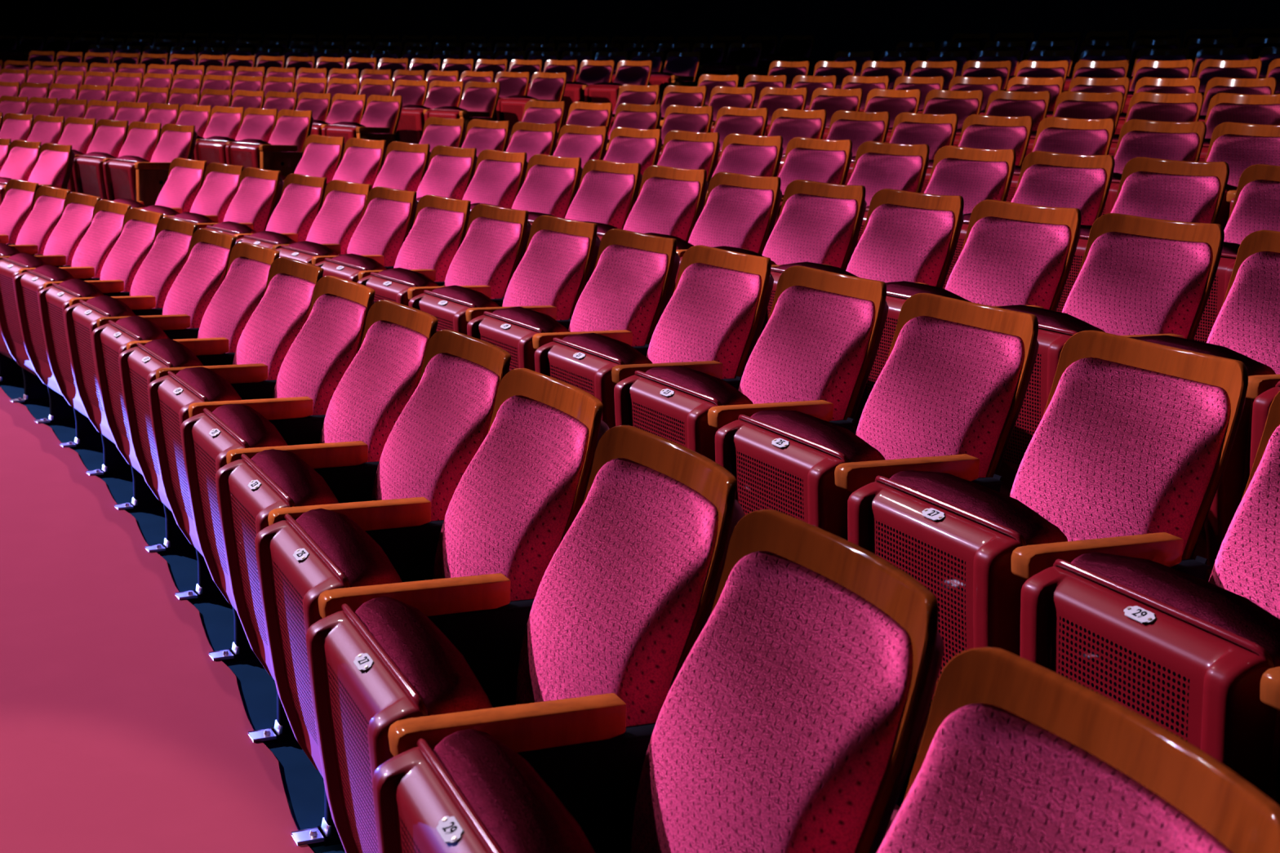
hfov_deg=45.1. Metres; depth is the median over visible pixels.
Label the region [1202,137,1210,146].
seat cushion
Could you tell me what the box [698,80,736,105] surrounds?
cushion
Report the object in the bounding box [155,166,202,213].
cushion
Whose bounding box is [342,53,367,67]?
cushion
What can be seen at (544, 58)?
cushion
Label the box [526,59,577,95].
chair
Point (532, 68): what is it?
cushion
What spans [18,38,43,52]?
cushion
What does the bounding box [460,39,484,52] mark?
cushion
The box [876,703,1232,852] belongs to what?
cushion
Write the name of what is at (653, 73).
seat cushion
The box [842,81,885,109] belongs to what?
cushion
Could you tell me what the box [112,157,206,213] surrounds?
chair
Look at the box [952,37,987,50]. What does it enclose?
cushion
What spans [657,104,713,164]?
chair
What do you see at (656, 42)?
cushion
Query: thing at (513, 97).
seat cushion
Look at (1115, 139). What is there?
seat cushion
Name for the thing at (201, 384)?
seat cushion
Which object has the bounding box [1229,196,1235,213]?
chair
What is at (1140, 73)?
cushion
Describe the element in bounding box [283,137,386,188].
chair
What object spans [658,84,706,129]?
chair
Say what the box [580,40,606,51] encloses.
cushion
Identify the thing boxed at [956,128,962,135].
seat cushion
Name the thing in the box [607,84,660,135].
chair
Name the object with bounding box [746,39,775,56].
cushion
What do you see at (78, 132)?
chair
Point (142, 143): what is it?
cushion
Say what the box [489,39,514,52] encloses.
cushion
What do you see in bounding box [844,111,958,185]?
chair
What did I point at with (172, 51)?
cushion
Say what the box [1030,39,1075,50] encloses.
chair
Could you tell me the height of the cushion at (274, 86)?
0.524 m
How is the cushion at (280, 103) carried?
on the chair at (280, 100)
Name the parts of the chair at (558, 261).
number plate, armrest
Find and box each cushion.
[0,38,17,51]
[0,85,17,97]
[0,145,8,171]
[0,177,12,184]
[0,242,20,256]
[4,49,27,61]
[6,253,47,267]
[15,195,64,254]
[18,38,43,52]
[19,86,46,101]
[27,150,68,188]
[31,264,74,281]
[33,64,57,78]
[43,202,93,266]
[44,39,69,53]
[48,88,76,101]
[54,32,76,44]
[57,54,80,69]
[58,278,104,297]
[62,65,86,75]
[71,40,96,53]
[71,149,84,155]
[71,210,124,278]
[77,88,106,102]
[80,33,102,44]
[84,151,115,159]
[86,125,125,157]
[86,295,136,316]
[88,48,112,57]
[90,66,115,77]
[98,218,156,292]
[100,40,123,53]
[106,34,128,44]
[107,89,136,104]
[112,56,137,71]
[112,198,146,208]
[113,76,140,88]
[113,155,149,162]
[115,48,139,54]
[115,315,169,340]
[118,128,158,162]
[119,66,143,75]
[126,40,149,53]
[128,229,191,308]
[133,34,155,45]
[137,91,167,105]
[141,57,165,72]
[142,77,170,87]
[142,204,179,215]
[143,48,167,53]
[144,337,203,367]
[147,67,173,75]
[150,130,191,162]
[153,41,176,53]
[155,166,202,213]
[161,241,230,328]
[168,49,195,62]
[169,57,195,73]
[171,78,199,88]
[173,212,214,223]
[176,366,242,401]
[177,68,202,75]
[180,42,204,54]
[185,35,207,46]
[190,171,239,222]
[196,50,222,62]
[197,256,271,352]
[198,58,223,75]
[199,93,229,109]
[200,79,230,93]
[203,111,241,139]
[204,136,236,142]
[207,69,232,75]
[208,42,231,54]
[210,221,256,234]
[212,404,288,448]
[222,176,275,232]
[225,50,251,63]
[227,58,253,75]
[231,80,261,94]
[231,95,262,111]
[232,272,315,380]
[235,43,258,55]
[235,113,275,142]
[236,70,262,76]
[236,138,271,145]
[238,36,260,41]
[248,231,296,244]
[250,448,339,506]
[254,51,279,64]
[257,59,283,75]
[262,44,286,56]
[262,96,294,113]
[263,71,293,84]
[263,80,293,96]
[264,36,287,40]
[265,183,322,241]
[268,115,309,151]
[272,293,366,415]
[280,174,285,180]
[284,51,308,66]
[285,240,338,256]
[286,60,313,76]
[291,37,315,41]
[294,71,324,88]
[294,142,340,183]
[295,508,402,586]
[306,190,366,254]
[312,120,329,125]
[313,52,337,66]
[316,61,343,77]
[318,44,342,57]
[319,320,428,462]
[325,98,363,124]
[326,72,356,89]
[327,83,357,99]
[329,253,386,271]
[332,121,365,127]
[332,146,382,188]
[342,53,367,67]
[344,38,369,48]
[346,61,374,78]
[346,197,411,266]
[355,596,493,715]
[360,73,389,88]
[360,84,391,101]
[360,100,399,133]
[371,352,499,520]
[372,38,398,49]
[372,53,397,68]
[375,267,439,287]
[376,45,400,53]
[378,62,406,78]
[393,74,422,90]
[393,206,464,281]
[401,38,426,50]
[401,104,430,110]
[404,45,430,50]
[410,62,438,79]
[423,85,461,108]
[427,75,456,92]
[431,39,455,51]
[431,284,499,307]
[432,395,588,601]
[433,728,595,852]
[434,45,459,50]
[435,106,467,111]
[442,62,471,79]
[443,217,522,298]
[459,86,497,117]
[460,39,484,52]
[461,75,491,95]
[462,159,521,208]
[470,203,497,209]
[475,63,505,79]
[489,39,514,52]
[489,306,569,333]
[496,76,527,97]
[502,95,537,100]
[502,229,590,319]
[509,63,539,80]
[511,164,576,217]
[515,457,718,726]
[521,106,561,131]
[527,76,564,101]
[528,54,556,71]
[528,211,555,222]
[544,64,575,81]
[558,46,585,60]
[559,333,652,364]
[561,55,591,71]
[564,169,635,229]
[566,81,587,84]
[566,108,608,126]
[568,244,668,346]
[577,64,612,84]
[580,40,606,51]
[583,221,617,235]
[591,47,618,60]
[591,82,622,86]
[595,55,625,72]
[608,110,657,139]
[612,40,639,51]
[613,65,649,85]
[613,90,657,114]
[623,177,700,240]
[624,47,653,60]
[631,55,661,71]
[631,551,912,852]
[643,365,753,405]
[644,40,671,52]
[644,232,693,249]
[646,262,761,378]
[650,71,675,75]
[657,47,687,63]
[657,139,714,178]
[661,91,703,117]
[661,112,709,144]
[663,55,698,81]
[677,40,705,52]
[688,184,773,253]
[693,47,723,65]
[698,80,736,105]
[706,62,739,66]
[709,93,752,120]
[711,142,777,177]
[713,114,764,150]
[714,245,776,265]
[725,47,759,66]
[738,285,875,421]
[745,80,783,106]
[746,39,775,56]
[747,409,884,462]
[757,93,804,124]
[761,53,792,57]
[762,193,857,267]
[768,116,822,153]
[773,262,858,277]
[777,39,812,57]
[777,147,846,195]
[792,81,833,108]
[809,94,858,126]
[826,119,884,156]
[835,56,871,75]
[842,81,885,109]
[846,204,955,286]
[847,151,923,206]
[855,315,1024,477]
[862,66,902,88]
[864,96,916,127]
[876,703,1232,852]
[880,56,918,75]
[884,280,971,302]
[885,470,1067,545]
[889,121,952,159]
[894,82,940,110]
[897,46,933,61]
[911,66,954,88]
[923,97,978,128]
[924,157,1008,213]
[928,159,933,168]
[940,45,977,60]
[945,216,1071,309]
[950,83,998,111]
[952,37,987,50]
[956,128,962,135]
[958,124,1027,165]
[962,66,1008,88]
[963,213,971,224]
[976,55,1017,75]
[985,45,1023,63]
[986,98,1045,131]
[996,304,1104,335]
[1008,84,1060,111]
[1009,357,1230,555]
[1011,164,1106,225]
[1013,165,1022,175]
[1017,66,1065,77]
[1027,55,1071,75]
[1030,130,1036,138]
[1032,44,1072,50]
[1032,127,1108,155]
[1040,36,1078,53]
[1046,111,1053,117]
[1053,99,1118,121]
[1062,231,1212,338]
[1065,75,1072,80]
[1066,552,1279,803]
[1070,84,1125,96]
[1073,66,1125,78]
[1077,44,1124,62]
[1079,224,1092,239]
[1081,54,1127,61]
[1087,35,1126,39]
[1111,134,1119,142]
[1111,171,1220,223]
[1111,172,1122,183]
[1113,130,1199,173]
[1119,112,1127,119]
[1126,75,1133,81]
[1126,101,1198,121]
[1127,90,1134,97]
[1128,44,1177,63]
[1128,63,1134,68]
[1128,335,1275,497]
[1129,66,1189,91]
[1132,54,1186,75]
[1135,35,1177,39]
[1136,84,1195,93]
[1182,33,1229,48]
[1188,43,1235,63]
[1199,66,1257,92]
[1199,115,1206,119]
[1200,85,1271,115]
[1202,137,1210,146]
[1204,102,1279,138]
[1206,133,1279,186]
[1206,251,1279,374]
[1208,425,1279,619]
[1221,241,1239,258]
[1223,179,1279,244]
[1226,183,1237,191]
[1245,42,1279,59]
[1259,53,1279,76]
[1268,66,1279,93]
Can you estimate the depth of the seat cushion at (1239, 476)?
3.01 m
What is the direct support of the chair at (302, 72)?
on the floor at (304, 784)
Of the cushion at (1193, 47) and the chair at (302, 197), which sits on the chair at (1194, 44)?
the cushion at (1193, 47)
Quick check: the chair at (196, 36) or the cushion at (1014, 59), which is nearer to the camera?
the cushion at (1014, 59)
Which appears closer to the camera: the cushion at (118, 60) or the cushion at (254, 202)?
the cushion at (254, 202)
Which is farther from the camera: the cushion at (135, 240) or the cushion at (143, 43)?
the cushion at (143, 43)
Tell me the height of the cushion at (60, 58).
0.524 m
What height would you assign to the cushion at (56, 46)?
0.524 m
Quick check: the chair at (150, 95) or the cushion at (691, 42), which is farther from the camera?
the cushion at (691, 42)
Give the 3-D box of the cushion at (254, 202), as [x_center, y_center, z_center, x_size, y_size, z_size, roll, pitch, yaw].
[-1.924,-0.957,7.589,0.196,0.524,0.398,-7,15,-38]
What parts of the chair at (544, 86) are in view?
armrest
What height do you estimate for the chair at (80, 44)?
0.872 m
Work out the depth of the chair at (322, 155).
8.84 m
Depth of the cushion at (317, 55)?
18.35 m
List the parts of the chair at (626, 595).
number plate, armrest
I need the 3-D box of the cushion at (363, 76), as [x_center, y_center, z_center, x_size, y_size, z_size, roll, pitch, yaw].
[-2.643,-3.208,15.189,0.398,0.524,0.196,11,14,37]
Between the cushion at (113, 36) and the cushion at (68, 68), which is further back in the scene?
the cushion at (113, 36)
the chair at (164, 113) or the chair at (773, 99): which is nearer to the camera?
the chair at (773, 99)
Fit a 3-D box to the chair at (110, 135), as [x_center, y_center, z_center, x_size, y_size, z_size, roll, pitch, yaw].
[-3.911,-1.753,11.028,0.507,0.872,0.540,12,15,41]
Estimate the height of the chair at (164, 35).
0.872 m
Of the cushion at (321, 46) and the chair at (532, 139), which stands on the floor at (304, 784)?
the chair at (532, 139)
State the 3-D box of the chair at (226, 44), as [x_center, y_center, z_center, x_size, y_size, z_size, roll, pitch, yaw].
[-5.661,-4.697,20.462,0.507,0.872,0.540,8,13,26]
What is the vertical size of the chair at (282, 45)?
0.872 m
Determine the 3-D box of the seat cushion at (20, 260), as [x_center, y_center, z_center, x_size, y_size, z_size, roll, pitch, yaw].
[-2.510,-0.493,6.353,0.096,0.430,0.410,-6,14,-36]
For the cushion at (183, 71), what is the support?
on the chair at (183, 69)
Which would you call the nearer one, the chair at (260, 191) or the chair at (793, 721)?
the chair at (793, 721)
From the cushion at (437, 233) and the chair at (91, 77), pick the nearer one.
the cushion at (437, 233)
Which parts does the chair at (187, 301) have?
number plate, armrest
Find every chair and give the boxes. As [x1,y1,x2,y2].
[0,35,44,68]
[0,59,3,70]
[0,68,27,86]
[0,80,20,97]
[0,95,28,116]
[0,111,3,130]
[0,112,33,142]
[0,137,11,171]
[0,139,41,181]
[0,142,75,205]
[0,178,39,244]
[0,185,70,384]
[0,191,100,404]
[0,199,131,424]
[4,60,31,78]
[13,207,163,448]
[18,81,49,101]
[25,97,57,119]
[26,35,71,61]
[26,61,59,79]
[26,69,56,88]
[26,115,64,145]
[28,50,54,69]
[37,217,198,476]
[48,83,79,101]
[53,36,97,62]
[54,62,88,83]
[54,97,87,121]
[55,70,84,88]
[56,51,83,70]
[57,116,96,154]
[63,228,236,511]
[66,119,128,192]
[72,120,161,199]
[77,84,109,102]
[82,37,124,59]
[82,44,114,62]
[84,52,111,71]
[84,62,116,81]
[84,71,113,90]
[84,99,117,123]
[91,241,279,553]
[102,123,197,206]
[107,84,139,104]
[110,44,141,63]
[111,52,139,72]
[112,62,146,84]
[112,71,142,91]
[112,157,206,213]
[113,37,151,53]
[114,101,148,125]
[118,257,324,601]
[124,31,155,45]
[137,86,169,105]
[138,45,168,64]
[139,38,177,61]
[140,53,168,73]
[142,63,175,84]
[142,72,173,92]
[142,162,244,222]
[144,102,179,128]
[147,275,375,662]
[158,31,182,46]
[167,39,204,62]
[167,45,196,65]
[167,167,284,232]
[168,53,196,75]
[168,87,200,107]
[171,64,204,87]
[171,73,202,89]
[175,54,226,75]
[176,104,211,137]
[180,299,438,743]
[184,32,208,46]
[191,106,244,159]
[194,107,277,166]
[195,39,232,60]
[195,46,224,66]
[199,88,232,109]
[200,65,235,90]
[200,74,233,93]
[204,54,255,76]
[204,173,326,242]
[210,32,235,47]
[215,329,511,846]
[224,40,260,57]
[225,47,253,66]
[225,109,313,177]
[231,66,265,88]
[231,75,264,94]
[231,89,265,111]
[232,55,284,84]
[235,179,371,255]
[237,33,262,47]
[254,47,281,66]
[254,368,609,777]
[262,40,288,56]
[262,66,296,89]
[262,75,295,96]
[262,90,297,113]
[263,33,288,46]
[263,56,315,84]
[275,186,417,269]
[280,134,345,183]
[283,48,310,67]
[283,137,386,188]
[289,40,315,57]
[293,67,327,92]
[294,56,345,82]
[294,76,327,97]
[296,92,332,121]
[306,425,745,852]
[310,93,367,135]
[311,48,339,68]
[315,194,471,286]
[316,34,343,48]
[317,40,344,57]
[321,94,402,147]
[326,57,377,80]
[326,68,359,91]
[326,77,360,99]
[341,48,369,69]
[344,34,371,48]
[346,41,373,57]
[356,204,531,306]
[359,57,408,79]
[359,68,391,93]
[359,78,394,101]
[370,48,399,69]
[372,35,399,50]
[372,509,944,852]
[373,141,431,191]
[374,41,402,57]
[391,57,440,79]
[392,69,425,94]
[392,79,428,106]
[395,80,463,143]
[399,41,431,58]
[400,35,427,58]
[400,49,430,70]
[408,215,600,335]
[416,145,477,199]
[416,149,528,208]
[419,116,466,151]
[424,58,473,79]
[424,80,500,143]
[426,70,458,98]
[429,35,457,58]
[431,49,461,71]
[433,42,462,51]
[458,35,486,59]
[458,58,507,80]
[460,71,493,98]
[461,71,529,120]
[461,119,511,156]
[462,42,492,59]
[462,49,493,71]
[466,228,679,371]
[470,154,582,218]
[488,35,515,54]
[492,42,523,59]
[493,59,542,82]
[494,50,525,71]
[496,71,566,131]
[506,121,558,162]
[507,50,559,71]
[507,99,565,146]
[518,35,546,51]
[524,42,555,60]
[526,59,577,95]
[528,159,642,229]
[534,244,773,428]
[542,50,592,72]
[548,35,577,51]
[552,124,608,168]
[554,101,612,151]
[557,42,587,60]
[561,59,614,126]
[574,50,627,81]
[579,35,608,51]
[583,164,708,241]
[584,60,652,113]
[589,42,621,60]
[603,102,661,159]
[603,126,662,174]
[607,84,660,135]
[611,35,640,51]
[611,51,663,82]
[613,265,888,462]
[622,43,654,60]
[641,129,719,183]
[643,35,673,52]
[644,171,782,298]
[648,51,700,103]
[657,42,689,71]
[657,74,738,106]
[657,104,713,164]
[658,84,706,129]
[658,106,768,160]
[675,179,866,285]
[692,42,725,85]
[701,42,762,87]
[702,133,783,210]
[708,85,755,132]
[710,35,742,57]
[711,86,808,132]
[712,107,826,174]
[715,293,1039,795]
[722,35,777,62]
[743,74,786,108]
[755,75,836,108]
[756,35,814,75]
[756,188,964,434]
[764,87,862,136]
[767,60,809,88]
[773,141,929,229]
[776,110,889,177]
[777,137,852,201]
[804,75,888,110]
[813,60,857,88]
[822,88,920,139]
[833,50,874,75]
[838,60,906,88]
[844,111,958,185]
[847,330,1248,754]
[852,145,1016,254]
[853,199,1081,432]
[859,75,944,111]
[876,647,1279,852]
[878,50,920,75]
[884,88,983,142]
[889,60,957,89]
[895,41,935,61]
[917,75,1002,113]
[920,114,1032,193]
[925,49,969,76]
[938,40,980,60]
[942,60,1011,89]
[942,151,1115,288]
[951,32,990,50]
[952,89,1050,146]
[955,49,1021,76]
[979,76,1064,115]
[983,40,1026,63]
[994,31,1034,54]
[996,213,1224,496]
[1000,60,1069,90]
[1005,116,1115,202]
[1006,48,1074,88]
[1020,391,1279,806]
[1023,31,1080,60]
[1025,90,1124,156]
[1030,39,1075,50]
[1046,76,1129,117]
[1056,156,1229,312]
[1062,48,1130,89]
[1062,59,1128,92]
[1069,38,1127,75]
[1072,30,1128,63]
[1101,119,1206,215]
[1108,92,1203,156]
[1114,76,1200,134]
[1122,59,1193,112]
[1126,48,1190,90]
[1127,37,1181,75]
[1128,230,1279,582]
[1130,29,1180,50]
[1182,27,1232,48]
[1186,36,1238,65]
[1191,47,1253,77]
[1193,164,1279,342]
[1196,58,1262,97]
[1198,76,1276,122]
[1198,93,1279,161]
[1204,121,1279,230]
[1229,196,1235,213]
[1237,27,1279,48]
[1244,35,1279,59]
[1249,381,1279,473]
[1257,46,1279,78]
[1266,58,1279,94]
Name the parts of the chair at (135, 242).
armrest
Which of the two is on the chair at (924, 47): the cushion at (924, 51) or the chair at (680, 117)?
the cushion at (924, 51)
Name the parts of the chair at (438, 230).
armrest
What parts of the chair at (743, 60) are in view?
armrest, panel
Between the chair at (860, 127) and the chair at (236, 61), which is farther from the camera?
the chair at (236, 61)
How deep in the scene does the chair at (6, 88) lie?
15.65 m
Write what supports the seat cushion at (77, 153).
on the chair at (110, 135)
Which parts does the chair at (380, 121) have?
edge trim, armrest, panel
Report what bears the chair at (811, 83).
on the floor at (304, 784)
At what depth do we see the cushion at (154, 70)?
17.30 m
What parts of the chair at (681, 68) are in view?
armrest, panel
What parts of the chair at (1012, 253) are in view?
armrest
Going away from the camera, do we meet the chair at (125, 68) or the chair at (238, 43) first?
the chair at (125, 68)
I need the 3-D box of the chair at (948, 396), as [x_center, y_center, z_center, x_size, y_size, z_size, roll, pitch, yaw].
[0.482,0.201,3.023,0.540,0.872,0.507,-3,13,-26]
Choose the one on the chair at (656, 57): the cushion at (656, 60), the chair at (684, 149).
the cushion at (656, 60)
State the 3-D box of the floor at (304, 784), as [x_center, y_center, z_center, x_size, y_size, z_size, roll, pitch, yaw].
[-1.825,-2.243,14.749,38.848,1.627,40.411,2,11,-2]
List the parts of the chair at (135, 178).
edge trim, armrest, panel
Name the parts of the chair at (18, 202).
armrest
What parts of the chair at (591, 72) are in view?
armrest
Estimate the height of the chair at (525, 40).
0.872 m
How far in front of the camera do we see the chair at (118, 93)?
14.55 m
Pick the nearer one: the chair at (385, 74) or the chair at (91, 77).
the chair at (385, 74)
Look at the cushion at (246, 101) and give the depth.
13.29 m
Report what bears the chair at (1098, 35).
on the floor at (304, 784)
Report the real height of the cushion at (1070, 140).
0.524 m
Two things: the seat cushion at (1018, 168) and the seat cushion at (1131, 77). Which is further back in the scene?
the seat cushion at (1131, 77)
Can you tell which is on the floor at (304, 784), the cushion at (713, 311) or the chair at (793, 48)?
the chair at (793, 48)
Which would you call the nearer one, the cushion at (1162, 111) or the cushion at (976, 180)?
the cushion at (976, 180)
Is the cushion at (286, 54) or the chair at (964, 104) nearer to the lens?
the chair at (964, 104)
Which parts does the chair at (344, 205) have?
armrest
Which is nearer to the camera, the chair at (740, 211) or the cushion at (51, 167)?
the chair at (740, 211)
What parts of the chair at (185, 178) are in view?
armrest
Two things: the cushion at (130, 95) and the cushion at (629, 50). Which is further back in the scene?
the cushion at (629, 50)
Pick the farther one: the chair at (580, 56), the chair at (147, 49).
the chair at (147, 49)
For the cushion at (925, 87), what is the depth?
10.34 m
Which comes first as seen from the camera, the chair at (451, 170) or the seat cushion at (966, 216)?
the seat cushion at (966, 216)
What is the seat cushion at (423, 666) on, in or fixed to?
on the chair at (626, 595)
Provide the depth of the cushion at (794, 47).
16.15 m
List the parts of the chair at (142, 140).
armrest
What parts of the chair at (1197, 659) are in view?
number plate, armrest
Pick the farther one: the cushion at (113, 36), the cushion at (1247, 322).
the cushion at (113, 36)
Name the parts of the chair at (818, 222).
armrest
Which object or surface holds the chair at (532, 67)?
on the floor at (304, 784)
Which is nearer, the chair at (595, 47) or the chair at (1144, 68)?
the chair at (1144, 68)
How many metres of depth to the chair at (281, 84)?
14.62 m
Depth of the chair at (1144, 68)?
9.86 m
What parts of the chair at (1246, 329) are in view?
armrest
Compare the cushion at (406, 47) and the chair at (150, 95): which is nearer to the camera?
the chair at (150, 95)
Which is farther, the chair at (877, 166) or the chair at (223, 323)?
the chair at (877, 166)
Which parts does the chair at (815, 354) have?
number plate, armrest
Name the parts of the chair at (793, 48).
armrest, panel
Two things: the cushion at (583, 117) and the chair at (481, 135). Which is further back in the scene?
the cushion at (583, 117)
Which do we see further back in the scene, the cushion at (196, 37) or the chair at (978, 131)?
the cushion at (196, 37)
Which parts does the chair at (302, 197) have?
armrest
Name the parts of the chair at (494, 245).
number plate, armrest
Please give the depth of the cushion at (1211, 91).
8.37 m
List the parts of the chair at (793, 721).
number plate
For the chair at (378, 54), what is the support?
on the floor at (304, 784)
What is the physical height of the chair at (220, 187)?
0.872 m
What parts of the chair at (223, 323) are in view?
number plate, armrest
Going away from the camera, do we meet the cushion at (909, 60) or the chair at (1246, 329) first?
the chair at (1246, 329)
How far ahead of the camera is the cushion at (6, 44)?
22.25 m
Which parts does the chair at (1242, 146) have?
armrest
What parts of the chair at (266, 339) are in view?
number plate, armrest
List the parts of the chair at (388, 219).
armrest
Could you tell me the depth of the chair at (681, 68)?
14.71 m
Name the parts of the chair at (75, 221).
armrest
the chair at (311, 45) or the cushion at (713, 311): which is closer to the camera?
the cushion at (713, 311)
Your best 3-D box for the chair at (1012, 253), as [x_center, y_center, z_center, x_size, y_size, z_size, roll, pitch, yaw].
[0.885,-0.159,4.152,0.540,0.872,0.507,-4,13,-28]
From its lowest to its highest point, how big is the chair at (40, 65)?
0.872 m
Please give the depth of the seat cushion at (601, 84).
13.77 m
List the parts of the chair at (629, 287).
number plate, armrest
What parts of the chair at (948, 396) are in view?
number plate, armrest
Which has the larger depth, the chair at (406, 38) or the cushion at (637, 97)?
the chair at (406, 38)
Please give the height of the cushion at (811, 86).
0.524 m
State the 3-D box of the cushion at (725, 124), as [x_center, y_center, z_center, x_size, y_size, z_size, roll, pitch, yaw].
[0.525,-1.514,8.807,0.196,0.524,0.398,-6,14,-37]
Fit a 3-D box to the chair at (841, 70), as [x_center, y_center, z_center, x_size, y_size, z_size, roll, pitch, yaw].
[1.432,-2.451,12.179,0.540,0.872,0.508,-8,15,-42]
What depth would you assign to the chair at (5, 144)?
10.48 m
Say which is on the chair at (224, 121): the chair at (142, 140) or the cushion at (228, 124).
the cushion at (228, 124)
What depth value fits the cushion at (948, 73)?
11.46 m
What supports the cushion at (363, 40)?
on the chair at (350, 37)
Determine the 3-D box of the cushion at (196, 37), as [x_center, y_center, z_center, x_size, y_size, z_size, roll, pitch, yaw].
[-6.347,-5.300,21.967,0.398,0.524,0.196,7,13,24]
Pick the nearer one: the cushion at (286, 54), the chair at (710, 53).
the chair at (710, 53)
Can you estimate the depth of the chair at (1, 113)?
12.34 m
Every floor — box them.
[0,382,905,852]
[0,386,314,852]
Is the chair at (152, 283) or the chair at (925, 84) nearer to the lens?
the chair at (152, 283)
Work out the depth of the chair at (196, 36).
21.99 m
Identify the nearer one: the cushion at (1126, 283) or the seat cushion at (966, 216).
the cushion at (1126, 283)
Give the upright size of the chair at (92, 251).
0.872 m
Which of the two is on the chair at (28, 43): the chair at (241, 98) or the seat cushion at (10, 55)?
the seat cushion at (10, 55)
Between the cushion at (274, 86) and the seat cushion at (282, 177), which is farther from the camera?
the cushion at (274, 86)
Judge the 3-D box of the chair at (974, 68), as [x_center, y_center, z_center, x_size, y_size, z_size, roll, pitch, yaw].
[2.358,-2.171,10.992,0.540,0.872,0.507,-7,15,-39]
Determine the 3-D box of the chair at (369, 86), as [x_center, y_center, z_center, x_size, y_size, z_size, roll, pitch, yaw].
[-2.424,-2.614,13.545,0.507,0.872,0.540,12,15,39]
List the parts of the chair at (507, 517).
number plate, armrest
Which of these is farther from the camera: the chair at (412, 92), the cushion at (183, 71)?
the cushion at (183, 71)
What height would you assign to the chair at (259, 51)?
0.872 m
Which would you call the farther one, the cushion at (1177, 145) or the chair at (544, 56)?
the chair at (544, 56)
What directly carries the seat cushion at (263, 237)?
on the chair at (344, 205)
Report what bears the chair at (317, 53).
on the floor at (304, 784)
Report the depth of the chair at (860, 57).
13.31 m
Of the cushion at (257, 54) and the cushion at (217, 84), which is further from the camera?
the cushion at (257, 54)
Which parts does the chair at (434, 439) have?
number plate, armrest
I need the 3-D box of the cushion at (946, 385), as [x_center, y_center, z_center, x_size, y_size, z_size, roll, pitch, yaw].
[0.580,0.060,3.087,0.196,0.524,0.398,-3,13,-26]
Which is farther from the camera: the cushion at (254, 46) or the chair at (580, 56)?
the cushion at (254, 46)
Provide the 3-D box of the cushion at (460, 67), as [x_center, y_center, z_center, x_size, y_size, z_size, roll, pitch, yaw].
[-1.899,-3.443,15.740,0.398,0.524,0.196,11,14,37]
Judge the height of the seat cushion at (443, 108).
0.430 m
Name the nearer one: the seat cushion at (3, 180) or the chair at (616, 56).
the seat cushion at (3, 180)
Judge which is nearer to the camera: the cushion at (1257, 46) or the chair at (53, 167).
the chair at (53, 167)
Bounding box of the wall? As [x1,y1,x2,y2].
[0,0,1279,75]
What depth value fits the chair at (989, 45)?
13.22 m
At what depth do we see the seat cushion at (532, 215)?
6.19 m
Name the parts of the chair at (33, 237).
armrest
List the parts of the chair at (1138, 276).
armrest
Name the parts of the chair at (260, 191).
armrest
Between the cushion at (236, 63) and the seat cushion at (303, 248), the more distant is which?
the cushion at (236, 63)
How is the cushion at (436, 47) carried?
on the chair at (437, 46)
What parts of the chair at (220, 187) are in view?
armrest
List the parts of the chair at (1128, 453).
number plate, armrest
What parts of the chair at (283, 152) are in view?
edge trim, armrest, panel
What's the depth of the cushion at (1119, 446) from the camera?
2.53 m
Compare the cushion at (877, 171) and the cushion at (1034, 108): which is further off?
the cushion at (1034, 108)
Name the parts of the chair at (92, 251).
armrest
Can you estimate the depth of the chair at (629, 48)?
16.55 m
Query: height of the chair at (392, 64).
0.872 m
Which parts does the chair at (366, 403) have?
number plate, armrest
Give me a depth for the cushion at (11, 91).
15.65 m
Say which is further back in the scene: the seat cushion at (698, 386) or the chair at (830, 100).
the chair at (830, 100)
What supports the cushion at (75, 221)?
on the chair at (75, 221)
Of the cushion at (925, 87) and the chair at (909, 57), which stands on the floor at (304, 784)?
the chair at (909, 57)
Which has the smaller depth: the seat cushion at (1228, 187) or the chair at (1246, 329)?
the chair at (1246, 329)
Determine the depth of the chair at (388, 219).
6.20 m
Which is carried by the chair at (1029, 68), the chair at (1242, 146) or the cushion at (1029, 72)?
the cushion at (1029, 72)
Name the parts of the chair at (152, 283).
armrest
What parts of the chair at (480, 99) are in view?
armrest, panel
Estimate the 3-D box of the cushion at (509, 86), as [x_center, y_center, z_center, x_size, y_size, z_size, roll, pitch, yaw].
[-1.192,-2.878,13.859,0.398,0.524,0.196,12,15,40]
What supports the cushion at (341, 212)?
on the chair at (344, 205)
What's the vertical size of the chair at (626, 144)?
0.872 m
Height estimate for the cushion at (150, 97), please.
0.524 m
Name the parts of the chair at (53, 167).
armrest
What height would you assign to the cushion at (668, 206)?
0.524 m
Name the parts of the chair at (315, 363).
number plate, armrest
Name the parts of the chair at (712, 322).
number plate, armrest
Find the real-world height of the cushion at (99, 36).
0.524 m
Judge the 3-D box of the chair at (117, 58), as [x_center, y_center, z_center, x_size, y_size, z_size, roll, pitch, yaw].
[-6.360,-4.117,18.803,0.507,0.872,0.540,8,13,27]
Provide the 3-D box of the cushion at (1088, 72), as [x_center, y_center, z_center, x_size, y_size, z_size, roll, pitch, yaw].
[3.010,-2.129,10.267,0.196,0.524,0.398,-6,14,-37]
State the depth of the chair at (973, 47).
13.59 m
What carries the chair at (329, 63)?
on the floor at (304, 784)
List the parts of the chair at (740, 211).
armrest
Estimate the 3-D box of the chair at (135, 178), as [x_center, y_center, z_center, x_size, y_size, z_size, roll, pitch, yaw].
[-3.229,-1.588,10.315,0.505,0.857,0.546,13,16,43]

